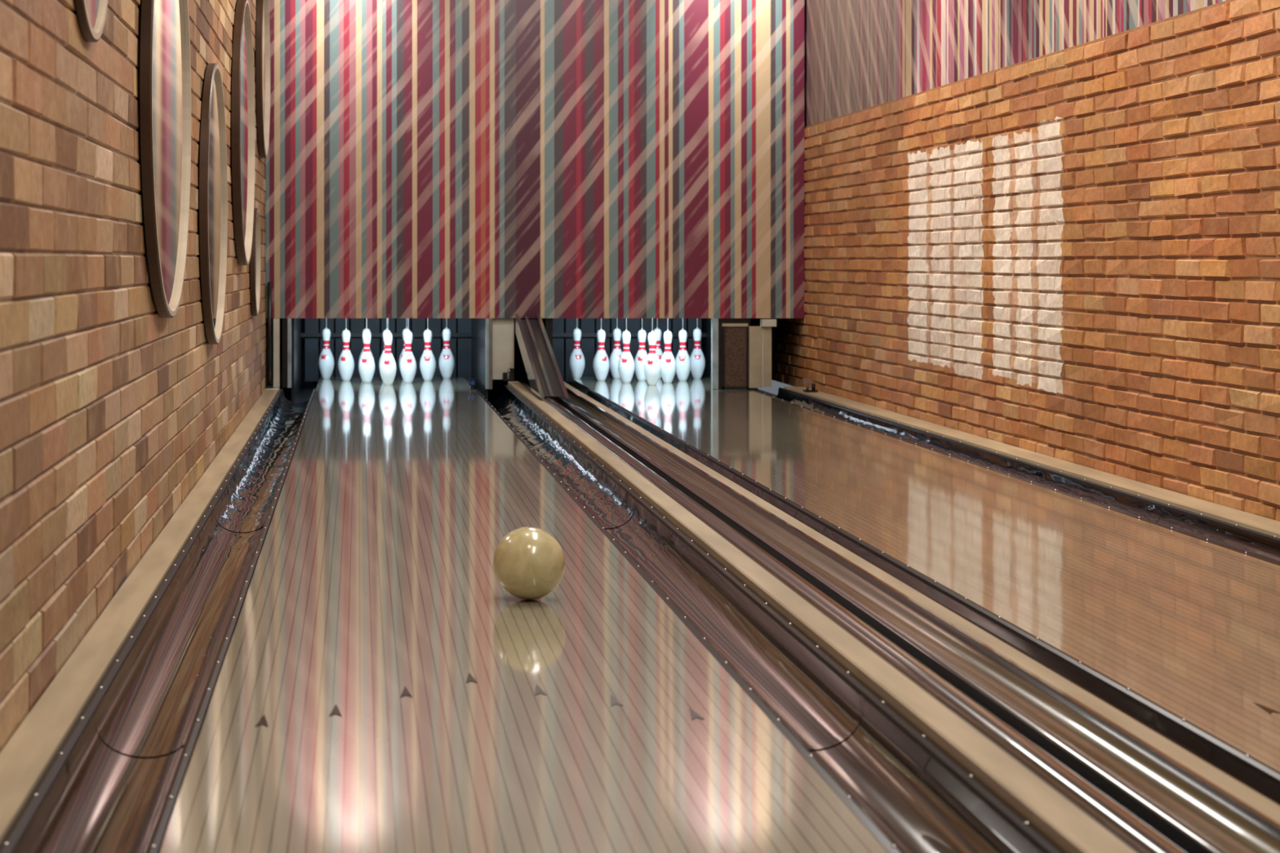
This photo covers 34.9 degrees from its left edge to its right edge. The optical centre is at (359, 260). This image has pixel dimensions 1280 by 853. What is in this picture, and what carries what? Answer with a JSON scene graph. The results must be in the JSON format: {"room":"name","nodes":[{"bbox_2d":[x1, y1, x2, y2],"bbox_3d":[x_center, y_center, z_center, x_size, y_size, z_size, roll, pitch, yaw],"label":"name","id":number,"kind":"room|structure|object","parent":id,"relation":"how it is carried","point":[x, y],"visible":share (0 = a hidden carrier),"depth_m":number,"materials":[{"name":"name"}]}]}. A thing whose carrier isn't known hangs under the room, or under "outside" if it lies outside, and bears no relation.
{"room":"sports facility","nodes":[
{"label":"sports facility","id":0,"kind":"room"},
{"bbox_2d":[0,0,273,752],"bbox_3d":[-0.714,-0.800,6.900,0.130,3.400,18.800,0,0,0],"label":"wall","id":1,"kind":"structure","parent":0,"point":[113,410],"depth_m":4.79,"materials":[{"name":"brick"}]},
{"bbox_2d":[75,0,107,42],"bbox_3d":[-0.637,-0.830,4.750,0.020,0.620,0.620,0,0,0],"label":"round mirror","id":2,"kind":"object","parent":1,"relation":"attached to","point":[91,14],"visible":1,"depth_m":4.74,"materials":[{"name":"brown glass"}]},
{"bbox_2d":[0,388,279,842],"bbox_3d":[-0.600,0.994,7.450,0.094,0.212,12.900,0,0,0],"label":"trim","id":3,"kind":"structure","parent":1,"relation":"attached to","point":[28,753],"depth_m":4.55,"materials":[{"name":"beige wood"}]},
{"bbox_2d":[139,0,191,318],"bbox_3d":[-0.629,-0.510,6.600,0.035,1.400,1.400,0,0,0],"label":"round mirror","id":4,"kind":"object","parent":1,"relation":"attached to","point":[165,66],"visible":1,"depth_m":6.53,"materials":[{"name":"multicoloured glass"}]},
{"bbox_2d":[199,62,227,344],"bbox_3d":[-0.629,-0.245,8.700,0.035,1.220,1.220,0,0,0],"label":"round mirror","id":5,"kind":"object","parent":1,"relation":"attached to","point":[213,176],"visible":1,"depth_m":8.57,"materials":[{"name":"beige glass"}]},
{"bbox_2d":[231,0,254,265],"bbox_3d":[-0.625,-0.693,10.850,0.045,1.440,1.440,0,0,0],"label":"round mirror","id":6,"kind":"object","parent":1,"relation":"attached to","point":[242,68],"visible":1,"depth_m":10.65,"materials":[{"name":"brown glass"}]},
{"bbox_2d":[249,208,260,315],"bbox_3d":[-0.632,0.010,12.200,0.030,0.660,0.660,0,0,0],"label":"round mirror","id":7,"kind":"object","parent":1,"relation":"attached to","point":[255,260],"visible":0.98,"depth_m":12.08,"materials":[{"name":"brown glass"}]},
{"bbox_2d":[255,0,270,158],"bbox_3d":[-0.627,-1.250,13.100,0.040,1.160,1.160,0,0,0],"label":"round mirror","id":8,"kind":"object","parent":1,"relation":"attached to","point":[263,32],"visible":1,"depth_m":12.95,"materials":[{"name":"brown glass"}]},
{"bbox_2d":[266,281,272,388],"bbox_3d":[-0.622,0.519,13.887,0.040,0.738,0.034,0,0,0],"label":"cable conduit","id":9,"kind":"object","parent":1,"relation":"attached to","point":[269,385],"visible":1,"depth_m":13.88,"materials":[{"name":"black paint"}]},
{"bbox_2d":[291,318,302,402],"bbox_3d":[-0.465,0.525,14.963,0.020,0.950,1.955,0,0,0],"label":"wall","id":10,"kind":"structure","parent":0,"point":[296,323],"depth_m":14.57,"materials":[{"name":"black paint"}]},
{"bbox_2d":[471,318,488,400],"bbox_3d":[0.890,0.525,14.963,0.020,0.950,1.955,0,0,0],"label":"wall","id":11,"kind":"structure","parent":0,"point":[477,325],"depth_m":14.72,"materials":[{"name":"black paint"}]},
{"bbox_2d":[264,318,757,390],"bbox_3d":[1.224,-0.650,16.350,4.053,3.700,0.100,0,0,0],"label":"wall","id":12,"kind":"structure","parent":0,"point":[519,367],"depth_m":16.30,"materials":[{"name":"black paint"}]},
{"bbox_2d":[275,385,777,402],"bbox_3d":[1.224,1.075,6.900,4.053,0.350,19.000,0,0,0],"label":"floor","id":13,"kind":"structure","parent":0,"point":[304,393],"depth_m":15.08,"materials":[{"name":"black paint"}]},
{"bbox_2d":[0,388,315,852],"bbox_3d":[-0.429,0.975,7.485,0.245,0.170,12.970,0,0,0],"label":"gutter","id":14,"kind":"object","parent":13,"relation":"on","point":[113,784],"depth_m":4.47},
{"bbox_2d":[159,377,888,852],"bbox_3d":[0.251,0.929,8.225,1.110,0.061,14.450,0,0,0],"label":"bowling lane","id":15,"kind":"object","parent":13,"relation":"on","point":[379,688],"visible":0.98,"depth_m":4.16,"materials":[{"name":"beige wood"}]},
{"bbox_2d":[318,318,334,378],"bbox_3d":[-0.249,0.467,15.216,0.121,0.866,0.121,0,0,25],"label":"pin","id":16,"kind":"object","parent":15,"relation":"on","point":[326,361],"depth_m":15.18,"materials":[{"name":"white plastic"}]},
{"bbox_2d":[337,328,354,381],"bbox_3d":[-0.097,0.467,14.954,0.121,0.866,0.121,0,0,24],"label":"pin","id":17,"kind":"object","parent":15,"relation":"on","point":[346,362],"depth_m":14.92,"materials":[{"name":"white plastic"}]},
{"bbox_2d":[358,318,374,382],"bbox_3d":[0.056,0.467,14.692,0.121,0.866,0.121,0,0,20],"label":"pin","id":18,"kind":"object","parent":15,"relation":"on","point":[366,362],"depth_m":14.66,"materials":[{"name":"white plastic"}]},
{"bbox_2d":[358,327,374,363],"bbox_3d":[0.056,0.467,15.216,0.121,0.866,0.121,0,0,0],"label":"pin","id":19,"kind":"object","parent":15,"relation":"on","point":[364,330],"depth_m":15.20,"materials":[{"name":"white plastic"}]},
{"bbox_2d":[378,328,394,368],"bbox_3d":[0.208,0.467,14.954,0.121,0.866,0.121,0,0,-2],"label":"pin","id":20,"kind":"object","parent":15,"relation":"on","point":[385,331],"depth_m":14.94,"materials":[{"name":"white plastic"}]},
{"bbox_2d":[379,318,396,385],"bbox_3d":[0.208,0.467,14.430,0.121,0.866,0.121,0,0,10],"label":"pin","id":21,"kind":"object","parent":15,"relation":"on","point":[388,368],"depth_m":14.40,"materials":[{"name":"white plastic"}]},
{"bbox_2d":[273,318,514,389],"bbox_3d":[0.241,0.652,13.925,1.677,0.494,0.110,0,0,0],"label":"frame","id":22,"kind":"object","parent":15,"relation":"on","point":[500,332],"visible":1,"depth_m":13.93,"materials":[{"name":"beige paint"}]},
{"bbox_2d":[398,327,410,374],"bbox_3d":[0.360,0.467,15.216,0.121,0.866,0.121,0,0,26],"label":"pin","id":23,"kind":"object","parent":15,"relation":"on","point":[404,331],"depth_m":15.20,"materials":[{"name":"white plastic"}]},
{"bbox_2d":[400,329,416,382],"bbox_3d":[0.361,0.467,14.692,0.121,0.866,0.121,0,0,-9],"label":"pin","id":24,"kind":"object","parent":15,"relation":"on","point":[408,363],"depth_m":14.66,"materials":[{"name":"white plastic"}]},
{"bbox_2d":[419,328,435,381],"bbox_3d":[0.513,0.467,14.954,0.121,0.866,0.121,0,0,8],"label":"pin","id":25,"kind":"object","parent":15,"relation":"on","point":[427,362],"depth_m":14.92,"materials":[{"name":"white plastic"}]},
{"bbox_2d":[438,318,454,378],"bbox_3d":[0.665,0.467,15.216,0.121,0.866,0.121,0,0,4],"label":"pin","id":26,"kind":"object","parent":15,"relation":"on","point":[446,361],"depth_m":15.18,"materials":[{"name":"white plastic"}]},
{"bbox_2d":[493,527,564,599],"bbox_3d":[0.451,0.804,5.310,0.191,0.191,0.191,0,0,0],"label":"ball","id":27,"kind":"object","parent":15,"relation":"on","point":[529,562],"depth_m":5.24,"materials":[{"name":"beige plastic"}]},
{"bbox_2d":[475,383,1064,852],"bbox_3d":[0.918,0.960,7.485,0.224,0.201,12.970,0,0,0],"label":"gutter","id":28,"kind":"object","parent":13,"relation":"on","point":[908,792],"depth_m":4.34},
{"bbox_2d":[507,378,1279,852],"bbox_3d":[1.228,0.942,7.450,0.391,0.236,12.900,0,0,0],"label":"divider","id":29,"kind":"object","parent":13,"relation":"on","point":[1086,775],"visible":0.71,"depth_m":4.00,"materials":[{"name":"beige wood"}]},
{"bbox_2d":[515,313,568,397],"bbox_3d":[1.170,0.595,12.925,0.170,0.450,1.950,0,0,0],"label":"ramp","id":30,"kind":"object","parent":29,"relation":"on","point":[543,371],"visible":1,"depth_m":12.87,"materials":[{"name":"brown wood"}]},
{"bbox_2d":[568,377,1279,773],"bbox_3d":[2.164,0.929,8.225,1.091,0.061,14.450,0,0,0],"label":"bowling lane","id":31,"kind":"object","parent":13,"relation":"on","point":[1190,625],"visible":0.77,"depth_m":6.13,"materials":[{"name":"brown wood"}]},
{"bbox_2d":[568,327,585,378],"bbox_3d":[1.658,0.467,15.216,0.121,0.866,0.121,0,0,-7],"label":"pin","id":32,"kind":"object","parent":31,"relation":"on","point":[576,361],"depth_m":15.18,"materials":[{"name":"white plastic"}]},
{"bbox_2d":[593,318,609,381],"bbox_3d":[1.810,0.467,14.954,0.121,0.866,0.121,0,0,-19],"label":"pin","id":33,"kind":"object","parent":31,"relation":"on","point":[601,361],"depth_m":14.92,"materials":[{"name":"white plastic"}]},
{"bbox_2d":[608,327,622,378],"bbox_3d":[1.963,0.467,15.216,0.121,0.866,0.121,0,0,-26],"label":"pin","id":34,"kind":"object","parent":31,"relation":"on","point":[615,357],"depth_m":15.19,"materials":[{"name":"white plastic"}]},
{"bbox_2d":[617,318,634,382],"bbox_3d":[1.962,0.467,14.692,0.121,0.866,0.121,0,0,23],"label":"pin","id":35,"kind":"object","parent":31,"relation":"on","point":[626,362],"depth_m":14.66,"materials":[{"name":"white plastic"}]},
{"bbox_2d":[634,318,647,381],"bbox_3d":[2.115,0.467,14.954,0.121,0.866,0.121,0,0,22],"label":"pin","id":36,"kind":"object","parent":31,"relation":"on","point":[642,354],"depth_m":14.93,"materials":[{"name":"white plastic"}]},
{"bbox_2d":[644,330,660,385],"bbox_3d":[2.115,0.467,14.430,0.121,0.866,0.121,0,0,25],"label":"pin","id":37,"kind":"object","parent":31,"relation":"on","point":[652,364],"depth_m":14.40,"materials":[{"name":"white plastic"}]},
{"bbox_2d":[653,327,662,378],"bbox_3d":[2.268,0.467,15.216,0.121,0.866,0.121,0,0,-4],"label":"pin","id":38,"kind":"object","parent":31,"relation":"on","point":[658,350],"depth_m":15.19,"materials":[{"name":"white plastic"}]},
{"bbox_2d":[545,318,776,389],"bbox_3d":[2.100,0.651,13.940,1.600,0.493,0.080,0,0,0],"label":"frame","id":39,"kind":"object","parent":31,"relation":"on","point":[741,353],"visible":0.94,"depth_m":13.94,"materials":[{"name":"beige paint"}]},
{"bbox_2d":[660,329,675,382],"bbox_3d":[2.268,0.467,14.692,0.121,0.866,0.121,0,0,4],"label":"pin","id":40,"kind":"object","parent":31,"relation":"on","point":[668,363],"depth_m":14.66,"materials":[{"name":"white plastic"}]},
{"bbox_2d":[675,318,691,381],"bbox_3d":[2.420,0.467,14.954,0.121,0.866,0.121,0,0,16],"label":"pin","id":41,"kind":"object","parent":31,"relation":"on","point":[682,360],"depth_m":14.92,"materials":[{"name":"white plastic"}]},
{"bbox_2d":[689,318,705,378],"bbox_3d":[2.572,0.467,15.216,0.121,0.866,0.121,0,0,6],"label":"pin","id":42,"kind":"object","parent":31,"relation":"on","point":[697,358],"depth_m":15.18,"materials":[{"name":"white plastic"}]},
{"bbox_2d":[586,388,1279,805],"bbox_3d":[1.520,0.960,7.485,0.191,0.201,12.970,0,0,0],"label":"gutter","id":43,"kind":"object","parent":13,"relation":"on","point":[1255,775],"depth_m":4.76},
{"bbox_2d":[748,387,1279,565],"bbox_3d":[2.829,0.972,7.485,0.237,0.176,12.970,0,0,0],"label":"gutter","id":44,"kind":"object","parent":13,"relation":"on","point":[1243,540],"depth_m":8.13,"materials":[{"name":"brown wood"}]},
{"bbox_2d":[265,0,804,318],"bbox_3d":[1.224,-1.048,13.940,3.751,2.903,0.040,0,0,0],"label":"wall","id":45,"kind":"structure","parent":0,"point":[425,158],"depth_m":13.92,"materials":[{"name":"paper"}]},
{"bbox_2d":[526,318,545,382],"bbox_3d":[1.342,0.525,14.963,0.020,0.950,1.955,0,0,0],"label":"wall","id":46,"kind":"structure","parent":0,"point":[543,319],"depth_m":14.54,"materials":[{"name":"black paint"}]},
{"bbox_2d":[525,318,706,384],"bbox_3d":[2.034,0.525,15.830,1.403,0.950,0.340,0,0,0],"label":"enclosure","id":47,"kind":"object","parent":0,"point":[562,328],"visible":0.24,"depth_m":15.70,"materials":[{"name":"black paint"}]},
{"bbox_2d":[701,318,750,388],"bbox_3d":[2.725,0.525,14.963,0.020,0.950,1.955,0,0,0],"label":"wall","id":48,"kind":"structure","parent":0,"point":[705,322],"depth_m":15.60,"materials":[{"name":"black paint"}]},
{"bbox_2d":[750,0,1279,521],"bbox_3d":[3.162,-0.800,6.900,0.139,3.400,18.800,0,0,0],"label":"wall","id":49,"kind":"structure","parent":0,"point":[1072,255],"depth_m":8.89,"materials":[{"name":"brick"}]},
{"bbox_2d":[783,386,1279,537],"bbox_3d":[3.022,0.989,7.450,0.143,0.222,12.900,0,0,0],"label":"trim","id":50,"kind":"structure","parent":49,"relation":"attached to","point":[1266,526],"depth_m":8.35,"materials":[{"name":"beige wood"}]},
{"bbox_2d":[802,377,817,392],"bbox_3d":[3.007,0.831,13.340,0.085,0.092,0.080,0,0,0],"label":"sensor","id":51,"kind":"object","parent":50,"relation":"on","point":[805,380],"visible":1,"depth_m":13.32,"materials":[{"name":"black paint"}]},
{"bbox_3d":[0.213,0.020,14.992,1.375,0.020,2.015,0,0,0],"label":"ceiling","id":52,"kind":"structure","parent":0,"visible":0},
{"bbox_2d":[301,318,471,386],"bbox_3d":[0.212,0.525,15.830,1.375,0.950,0.340,0,0,0],"label":"enclosure","id":53,"kind":"object","parent":52,"relation":"hanging from","point":[312,328],"visible":0.27,"depth_m":15.70,"materials":[{"name":"black paint"}]}
]}

